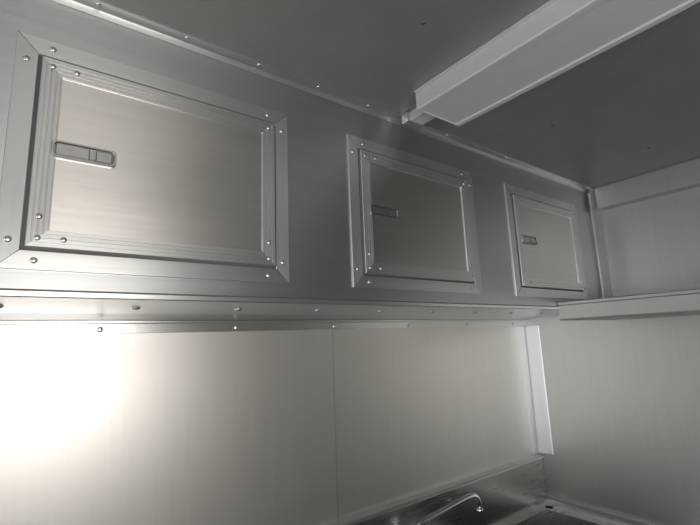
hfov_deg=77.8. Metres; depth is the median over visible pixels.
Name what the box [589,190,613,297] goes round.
trim
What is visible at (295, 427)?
wall
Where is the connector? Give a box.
[402,108,435,129]
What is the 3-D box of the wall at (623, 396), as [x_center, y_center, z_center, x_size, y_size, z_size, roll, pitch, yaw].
[1.890,0.688,1.473,0.050,2.469,2.679,5,-13,-36]
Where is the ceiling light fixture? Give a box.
[414,0,699,126]
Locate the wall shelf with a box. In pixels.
[557,289,699,320]
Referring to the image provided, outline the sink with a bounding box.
[328,453,655,524]
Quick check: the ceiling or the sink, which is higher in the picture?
the ceiling
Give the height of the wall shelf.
0.081 m
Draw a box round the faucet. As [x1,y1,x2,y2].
[416,493,482,524]
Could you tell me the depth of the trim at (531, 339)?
2.50 m
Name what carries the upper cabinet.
attached to the wall at (295, 427)
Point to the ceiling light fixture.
(558, 36)
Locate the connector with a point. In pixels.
(416, 119)
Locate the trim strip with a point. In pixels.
(97, 8)
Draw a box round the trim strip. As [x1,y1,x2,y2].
[52,0,594,193]
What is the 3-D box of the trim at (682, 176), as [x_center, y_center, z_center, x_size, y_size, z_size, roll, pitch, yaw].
[1.944,-0.509,1.470,0.050,0.120,2.114,5,-13,-36]
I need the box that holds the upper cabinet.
[0,0,603,320]
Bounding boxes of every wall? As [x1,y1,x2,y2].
[0,326,538,524]
[525,187,699,524]
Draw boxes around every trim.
[0,320,528,335]
[521,326,553,454]
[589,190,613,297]
[594,157,699,210]
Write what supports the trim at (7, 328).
attached to the upper cabinet
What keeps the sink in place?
on the floor
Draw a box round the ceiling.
[99,0,699,188]
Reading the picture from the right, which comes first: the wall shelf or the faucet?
the wall shelf

